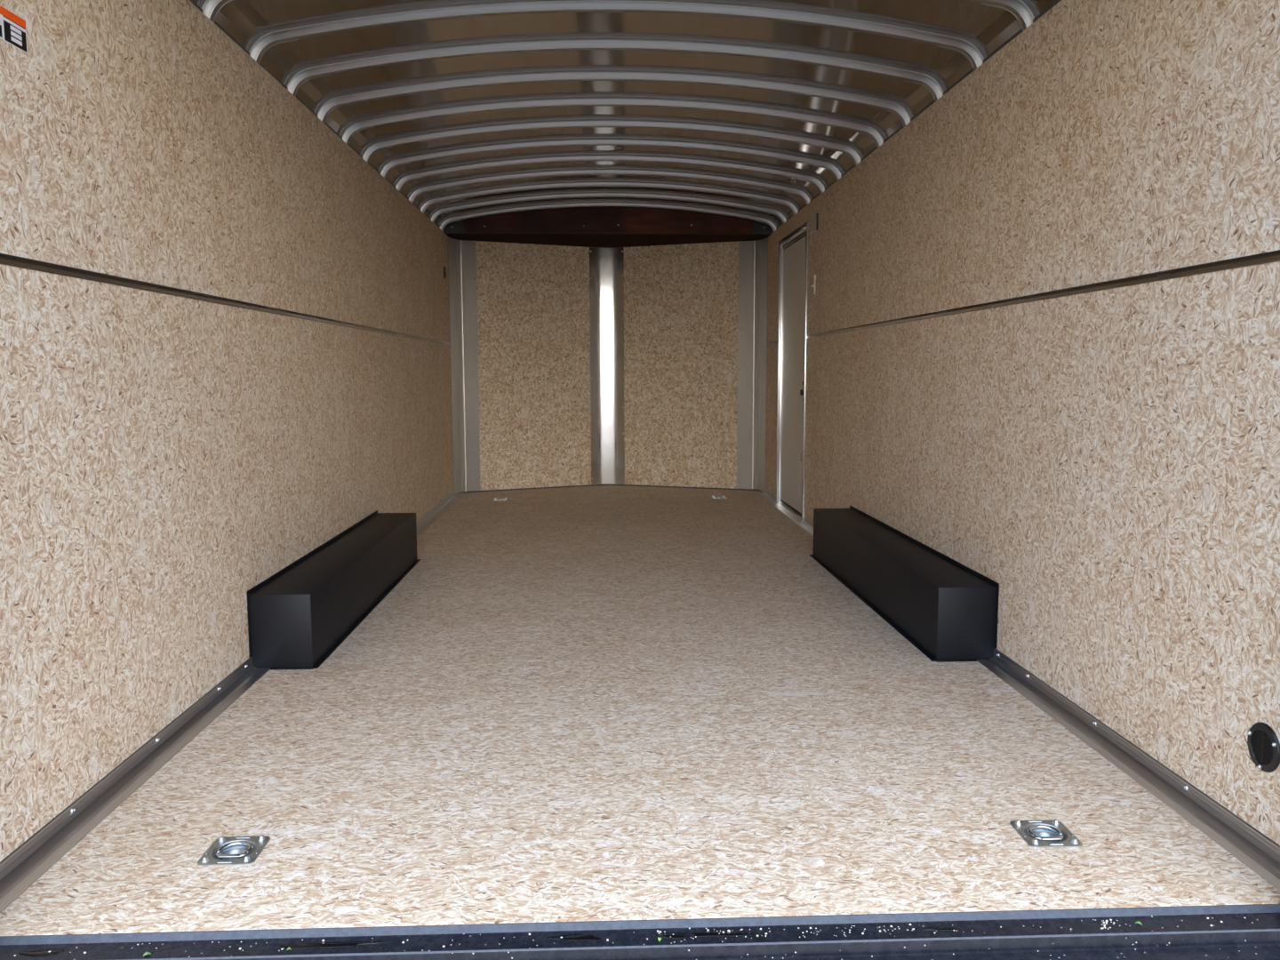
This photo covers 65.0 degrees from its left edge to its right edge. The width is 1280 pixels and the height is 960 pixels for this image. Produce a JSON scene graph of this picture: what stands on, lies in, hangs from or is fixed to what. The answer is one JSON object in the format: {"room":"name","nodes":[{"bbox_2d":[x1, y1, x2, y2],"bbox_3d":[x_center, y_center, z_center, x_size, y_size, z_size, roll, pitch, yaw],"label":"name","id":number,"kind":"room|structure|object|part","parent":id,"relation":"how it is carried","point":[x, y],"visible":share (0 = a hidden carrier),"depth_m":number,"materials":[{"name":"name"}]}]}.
{"room":"cargo space","nodes":[
{"label":"cargo space","id":0,"kind":"room"},
{"bbox_2d":[0,0,453,861],"bbox_3d":[-1.354,-0.541,4.700,0.033,2.005,6.205,0,6,-2],"label":"wall","id":1,"kind":"structure","parent":0,"point":[164,458],"depth_m":2.66,"materials":[{"name":"beige wood"}]},
{"bbox_2d":[0,5,27,53],"bbox_3d":[-1.228,-0.883,1.959,0.001,0.064,0.114,0,6,-2],"label":"warning label","id":2,"kind":"object","parent":1,"relation":"attached to","point":[12,28],"visible":1,"depth_m":1.97,"materials":[{"name":"white paper"}]},
{"bbox_3d":[-1.229,-0.873,1.977,0.001,0.038,0.076,0,6,-2],"label":"black panel","id":3,"kind":"part","parent":2,"relation":"part of","materials":[{"name":"black paper"}]},
{"bbox_2d":[0,656,270,912],"bbox_3d":[-1.208,0.681,2.505,0.063,0.042,1.564,0,6,-2],"label":"baseboard","id":4,"kind":"structure","parent":1,"relation":"attached to","point":[36,855],"depth_m":2.29,"materials":[{"name":"metal"}]},
{"bbox_2d":[0,253,450,345],"bbox_3d":[-1.336,-0.719,4.684,0.004,0.021,6.199,0,6,-2],"label":"trim","id":5,"kind":"structure","parent":1,"relation":"attached to","point":[7,260],"depth_m":2.63,"materials":[{"name":"metal"}]},
{"bbox_2d":[189,0,439,228],"bbox_3d":[-1.367,-1.513,4.593,0.016,0.100,6.180,0,6,-2],"label":"trim","id":6,"kind":"structure","parent":1,"relation":"attached to","point":[191,1],"depth_m":3.70,"materials":[{"name":"grey metal"}]},
{"bbox_2d":[416,490,461,535],"bbox_3d":[-1.374,0.250,6.534,0.063,0.042,2.718,0,6,-2],"label":"baseboard","id":7,"kind":"structure","parent":1,"relation":"attached to","point":[437,510],"depth_m":6.85,"materials":[{"name":"metal"}]},
{"bbox_2d":[443,266,446,279],"bbox_3d":[-1.454,-1.545,7.489,0.009,0.097,0.097,0,6,-2],"label":"air vent","id":8,"kind":"object","parent":1,"relation":"in","point":[444,270],"visible":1,"depth_m":7.48,"materials":[{"name":"black plastic"}]},
{"bbox_2d":[448,254,454,490],"bbox_3d":[-1.488,-0.876,7.865,0.027,1.999,0.164,0,6,-2],"label":"trim","id":9,"kind":"structure","parent":1,"relation":"attached to","point":[448,254],"depth_m":7.83,"materials":[{"name":"grey metal"}]},
{"bbox_2d":[463,240,602,491],"bbox_3d":[-0.892,-0.921,8.265,1.363,2.000,0.028,-3,7,-25],"label":"wall","id":10,"kind":"structure","parent":0,"point":[533,320],"depth_m":8.26,"materials":[{"name":"beige wood"}]},
{"bbox_2d":[448,236,480,494],"bbox_3d":[-1.409,-0.890,7.936,0.066,1.986,0.322,3,7,31],"label":"trim","id":11,"kind":"structure","parent":10,"relation":"attached to","point":[462,265],"depth_m":7.98,"materials":[{"name":"metal"}]},
{"bbox_2d":[589,247,624,484],"bbox_3d":[-0.278,-0.952,8.486,0.286,1.986,0.033,0,6,-2],"label":"trim","id":12,"kind":"structure","parent":10,"relation":"attached to","point":[606,265],"depth_m":8.49,"materials":[{"name":"metal"}]},
{"bbox_2d":[443,207,772,233],"bbox_3d":[-0.233,-1.959,7.540,2.526,0.215,0.020,0,6,-2],"label":"wall header","id":13,"kind":"structure","parent":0,"point":[576,220],"depth_m":7.54,"materials":[{"name":"red wood"}]},
{"bbox_2d":[192,0,1055,226],"bbox_3d":[-0.130,-1.649,5.057,2.543,0.325,7.090,0,6,-2],"label":"ceiling","id":14,"kind":"structure","parent":0,"point":[990,27],"depth_m":4.09,"materials":[{"name":"grey metal"}]},
{"bbox_2d":[439,201,777,231],"bbox_3d":[-0.230,-1.922,7.469,2.528,0.275,0.092,0,6,-2],"label":"bow","id":15,"kind":"object","parent":14,"relation":"attached to","point":[456,218],"visible":0.94,"depth_m":7.44,"materials":[{"name":"grey metal"}]},
{"bbox_2d":[430,192,787,223],"bbox_3d":[-0.213,-1.879,7.065,2.528,0.275,0.092,0,6,-2],"label":"bow","id":16,"kind":"object","parent":14,"relation":"attached to","point":[783,218],"visible":0.89,"depth_m":7.04,"materials":[{"name":"grey metal"}]},
{"bbox_2d":[419,180,799,215],"bbox_3d":[-0.196,-1.836,6.662,2.528,0.275,0.092,0,6,-2],"label":"bow","id":17,"kind":"object","parent":14,"relation":"attached to","point":[428,203],"visible":0.93,"depth_m":6.63,"materials":[{"name":"grey metal"}]},
{"bbox_2d":[408,168,811,205],"bbox_3d":[-0.179,-1.793,6.258,2.528,0.275,0.092,0,6,-2],"label":"bow","id":18,"kind":"object","parent":14,"relation":"attached to","point":[429,188],"visible":0.94,"depth_m":6.23,"materials":[{"name":"grey metal"}]},
{"bbox_2d":[393,153,826,193],"bbox_3d":[-0.163,-1.750,5.854,2.528,0.275,0.092,0,6,-2],"label":"bow","id":19,"kind":"object","parent":14,"relation":"attached to","point":[404,179],"visible":0.89,"depth_m":5.83,"materials":[{"name":"grey metal"}]},
{"bbox_2d":[378,137,843,180],"bbox_3d":[-0.146,-1.706,5.450,2.528,0.275,0.092,0,6,-2],"label":"bow","id":20,"kind":"object","parent":14,"relation":"attached to","point":[833,167],"visible":0.94,"depth_m":5.42,"materials":[{"name":"grey metal"}]},
{"bbox_2d":[360,118,863,166],"bbox_3d":[-0.129,-1.663,5.046,2.528,0.275,0.092,0,6,-2],"label":"bow","id":21,"kind":"object","parent":14,"relation":"attached to","point":[372,148],"visible":0.92,"depth_m":5.02,"materials":[{"name":"grey metal"}]},
{"bbox_2d":[339,96,886,147],"bbox_3d":[-0.113,-1.620,4.643,2.528,0.275,0.092,0,6,-2],"label":"bow","id":22,"kind":"object","parent":14,"relation":"attached to","point":[352,128],"visible":0.94,"depth_m":4.62,"materials":[{"name":"grey metal"}]},
{"bbox_2d":[314,69,912,127],"bbox_3d":[-0.096,-1.577,4.239,2.528,0.275,0.092,0,6,-2],"label":"bow","id":23,"kind":"object","parent":14,"relation":"attached to","point":[331,103],"visible":0.93,"depth_m":4.21,"materials":[{"name":"grey metal"}]},
{"bbox_2d":[283,36,946,101],"bbox_3d":[-0.079,-1.534,3.835,2.528,0.275,0.092,0,6,-2],"label":"bow","id":24,"kind":"object","parent":14,"relation":"attached to","point":[301,75],"visible":0.93,"depth_m":3.81,"materials":[{"name":"grey metal"}]},
{"bbox_2d":[246,0,987,71],"bbox_3d":[-0.062,-1.491,3.432,2.528,0.275,0.092,0,6,-2],"label":"bow","id":25,"kind":"object","parent":14,"relation":"attached to","point":[268,38],"visible":0.92,"depth_m":3.41,"materials":[{"name":"grey metal"}]},
{"bbox_2d":[197,0,1039,31],"bbox_3d":[-0.046,-1.448,3.028,2.528,0.275,0.092,0,6,-2],"label":"bow","id":26,"kind":"object","parent":14,"relation":"attached to","point":[1025,12],"visible":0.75,"depth_m":3.06,"materials":[{"name":"grey metal"}]},
{"bbox_2d":[0,485,1279,935],"bbox_3d":[-0.120,0.421,5.224,2.526,0.028,6.940,0,6,-2],"label":"floor","id":27,"kind":"structure","parent":0,"point":[596,702],"depth_m":2.44,"materials":[{"name":"beige wood"}]},
{"bbox_2d":[197,834,270,865],"bbox_3d":[-0.820,0.753,2.031,0.111,0.025,0.120,0,6,-2],"label":"ring","id":28,"kind":"object","parent":27,"relation":"on","point":[225,851],"visible":1,"depth_m":2.04,"materials":[{"name":"metal"}]},
{"bbox_2d":[246,510,420,670],"bbox_3d":[-1.203,0.386,4.224,0.215,0.261,1.936,0,6,-2],"label":"box","id":29,"kind":"object","parent":27,"relation":"on","point":[300,614],"visible":1,"depth_m":3.60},
{"bbox_2d":[492,497,508,500],"bbox_3d":[-1.064,0.151,7.662,0.111,0.025,0.120,0,6,-2],"label":"ring","id":30,"kind":"object","parent":27,"relation":"on","point":[495,499],"visible":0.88,"depth_m":7.66,"materials":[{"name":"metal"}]},
{"bbox_2d":[711,496,727,498],"bbox_3d":[0.608,0.138,7.730,0.111,0.025,0.120,0,6,-2],"label":"ring","id":31,"kind":"object","parent":27,"relation":"on","point":[712,497],"visible":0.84,"depth_m":7.72,"materials":[{"name":"metal"}]},
{"bbox_2d":[809,504,999,662],"bbox_3d":[1.040,0.369,4.308,0.214,0.263,1.972,0,6,-2],"label":"box","id":32,"kind":"object","parent":27,"relation":"on","point":[945,608],"visible":1,"depth_m":3.71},
{"bbox_2d":[1009,818,1082,847],"bbox_3d":[0.846,0.741,2.095,0.111,0.025,0.120,0,6,-1],"label":"ring","id":33,"kind":"object","parent":27,"relation":"on","point":[1053,833],"visible":1,"depth_m":2.10,"materials":[{"name":"metal"}]},
{"bbox_2d":[615,240,743,488],"bbox_3d":[0.367,-0.930,8.310,1.393,2.000,0.028,2,7,20],"label":"wall","id":34,"kind":"structure","parent":0,"point":[681,301],"depth_m":8.30,"materials":[{"name":"beige wood"}]},
{"bbox_2d":[445,233,771,247],"bbox_3d":[-0.251,-1.908,8.010,2.524,0.012,0.903,0,6,-2],"label":"trim","id":35,"kind":"structure","parent":34,"relation":"attached to","point":[583,240],"depth_m":7.82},
{"bbox_2d":[458,483,759,493],"bbox_3d":[-0.251,0.065,8.376,2.430,0.010,0.530,0,6,-2],"label":"baseboard","id":36,"kind":"structure","parent":34,"relation":"attached to","point":[603,484],"depth_m":8.37,"materials":[{"name":"grey metal"}]},
{"bbox_2d":[736,237,767,491],"bbox_3d":[0.918,-0.907,8.029,0.068,1.986,0.323,-5,8,-38],"label":"trim","id":37,"kind":"structure","parent":34,"relation":"attached to","point":[752,305],"depth_m":8.06,"materials":[{"name":"metal"}]},
{"bbox_2d":[765,0,1279,845],"bbox_3d":[1.137,-0.560,4.801,0.033,2.005,6.205,0,6,-2],"label":"wall","id":38,"kind":"structure","parent":0,"point":[1108,460],"depth_m":2.68,"materials":[{"name":"beige wood"}]},
{"bbox_2d":[0,912,1279,959],"bbox_3d":[0.026,0.934,1.706,2.600,0.299,0.170,0,6,-2],"label":"door sill","id":39,"kind":"structure","parent":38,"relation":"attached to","point":[1245,945],"depth_m":1.73,"materials":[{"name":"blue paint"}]},
{"bbox_2d":[18,948,64,955],"bbox_3d":[-1.013,0.798,1.697,0.074,0.001,0.018,-1,6,-7],"label":"puddle","id":40,"kind":"object","parent":39,"relation":"on","point":[43,952],"visible":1,"depth_m":1.70,"materials":[{"name":"black liquid"}]},
{"bbox_2d":[272,941,386,947],"bbox_3d":[-0.531,0.794,1.718,0.196,0.001,0.016,0,6,-2],"label":"puddle","id":41,"kind":"object","parent":39,"relation":"on","point":[337,943],"visible":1,"depth_m":1.72,"materials":[{"name":"black liquid"}]},
{"bbox_2d":[546,934,600,940],"bbox_3d":[-0.115,0.791,1.738,0.095,0.001,0.019,0,6,-2],"label":"puddle","id":42,"kind":"object","parent":39,"relation":"on","point":[568,937],"visible":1,"depth_m":1.74,"materials":[{"name":"black liquid"}]},
{"bbox_2d":[14,917,1253,956],"bbox_3d":[0.015,0.790,1.741,2.138,0.003,0.032,0,6,-2],"label":"crumbs","id":43,"kind":"object","parent":39,"relation":"on","point":[1106,921],"visible":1,"depth_m":1.76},
{"bbox_2d":[658,932,687,938],"bbox_3d":[0.057,0.790,1.742,0.052,0.001,0.017,0,6,-2],"label":"puddle","id":44,"kind":"object","parent":39,"relation":"on","point":[676,935],"visible":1,"depth_m":1.74,"materials":[{"name":"black liquid"}]},
{"bbox_2d":[690,930,752,936],"bbox_3d":[0.143,0.789,1.748,0.110,0.001,0.017,0,6,-2],"label":"puddle","id":45,"kind":"object","parent":39,"relation":"on","point":[718,932],"visible":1,"depth_m":1.75,"materials":[{"name":"black liquid"}]},
{"bbox_2d":[920,927,960,930],"bbox_3d":[0.527,0.786,1.761,0.070,0.001,0.012,0,6,-2],"label":"puddle","id":46,"kind":"object","parent":39,"relation":"on","point":[929,928],"visible":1,"depth_m":1.76,"materials":[{"name":"black liquid"}]},
{"bbox_2d":[0,904,1279,945],"bbox_3d":[0.022,0.782,1.768,2.274,0.010,0.014,0,6,-2],"label":"trim","id":47,"kind":"structure","parent":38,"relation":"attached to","point":[724,922],"depth_m":1.77,"materials":[{"name":"silver metal"}]},
{"bbox_2d":[109,928,1279,959],"bbox_3d":[0.025,0.793,1.710,2.274,0.003,0.007,0,6,-2],"label":"trim","id":48,"kind":"structure","parent":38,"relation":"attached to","point":[1252,930],"depth_m":1.71,"materials":[{"name":"black metal"}]},
{"bbox_2d":[763,240,767,492],"bbox_3d":[1.009,-0.895,7.966,0.027,1.999,0.164,0,6,-2],"label":"trim","id":49,"kind":"structure","parent":38,"relation":"attached to","point":[767,240],"depth_m":7.90,"materials":[{"name":"grey metal"}]},
{"bbox_2d":[757,488,775,502],"bbox_3d":[0.976,0.117,7.708,0.063,0.042,0.550,0,6,-2],"label":"baseboard","id":50,"kind":"structure","parent":38,"relation":"attached to","point":[767,495],"depth_m":7.70,"materials":[{"name":"metal"}]},
{"bbox_2d":[766,340,777,344],"bbox_3d":[1.001,-1.037,7.589,0.004,0.021,0.550,0,6,-2],"label":"trim","id":51,"kind":"structure","parent":38,"relation":"attached to","point":[775,341],"depth_m":7.60,"materials":[{"name":"metal"}]},
{"bbox_2d":[768,221,808,521],"bbox_3d":[1.027,-0.725,6.852,0.109,1.896,0.983,0,6,-2],"label":"door","id":52,"kind":"structure","parent":38,"relation":"in","point":[793,249],"depth_m":6.94,"materials":[{"name":"paint"}]},
{"bbox_2d":[800,385,803,395],"bbox_3d":[1.056,-0.567,6.539,0.023,0.090,0.020,-6,8,-44],"label":"ring","id":53,"kind":"object","parent":52,"relation":"hanging from","point":[802,389],"visible":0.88,"depth_m":6.54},
{"bbox_2d":[794,515,813,535],"bbox_3d":[1.051,0.312,5.879,0.063,0.042,1.182,0,6,-2],"label":"baseboard","id":54,"kind":"structure","parent":38,"relation":"attached to","point":[806,524],"depth_m":6.27,"materials":[{"name":"metal"}]},
{"bbox_2d":[810,275,815,294],"bbox_3d":[1.051,-1.187,6.109,0.022,0.112,0.044,0,6,-2],"label":"light switch","id":55,"kind":"object","parent":38,"relation":"attached to","point":[813,285],"visible":1,"depth_m":6.11,"materials":[{"name":"white plastic"}]},
{"bbox_3d":[1.059,-1.187,6.109,0.006,0.112,0.044,0,6,-2],"label":"plate","id":56,"kind":"part","parent":55,"relation":"part of","materials":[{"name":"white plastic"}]},
{"bbox_2d":[810,213,818,233],"bbox_3d":[1.055,-1.551,6.076,0.011,0.100,0.165,0,6,-2],"label":"cover plate","id":57,"kind":"object","parent":38,"relation":"attached to","point":[814,220],"visible":1,"depth_m":6.05,"materials":[{"name":"black plastic"}]},
{"bbox_2d":[776,0,1061,229],"bbox_3d":[1.143,-1.532,4.695,0.016,0.100,6.180,0,6,-2],"label":"trim","id":58,"kind":"structure","parent":38,"relation":"attached to","point":[1056,2],"depth_m":3.76,"materials":[{"name":"grey metal"}]},
{"bbox_2d":[806,249,1279,338],"bbox_3d":[1.149,-0.656,4.022,0.004,0.021,4.666,0,6,-2],"label":"trim","id":59,"kind":"structure","parent":38,"relation":"attached to","point":[1274,256],"depth_m":2.62,"materials":[{"name":"metal"}]},
{"bbox_2d":[976,648,1279,890],"bbox_3d":[1.188,0.664,2.590,0.063,0.042,1.539,0,6,-2],"label":"baseboard","id":60,"kind":"structure","parent":38,"relation":"attached to","point":[1249,845],"depth_m":2.35,"materials":[{"name":"metal"}]},
{"bbox_2d":[1247,721,1279,772],"bbox_3d":[1.238,0.531,1.998,0.009,0.097,0.097,0,6,-2],"label":"air vent","id":61,"kind":"object","parent":38,"relation":"in","point":[1263,744],"visible":1,"depth_m":1.99,"materials":[{"name":"black plastic"}]}
]}

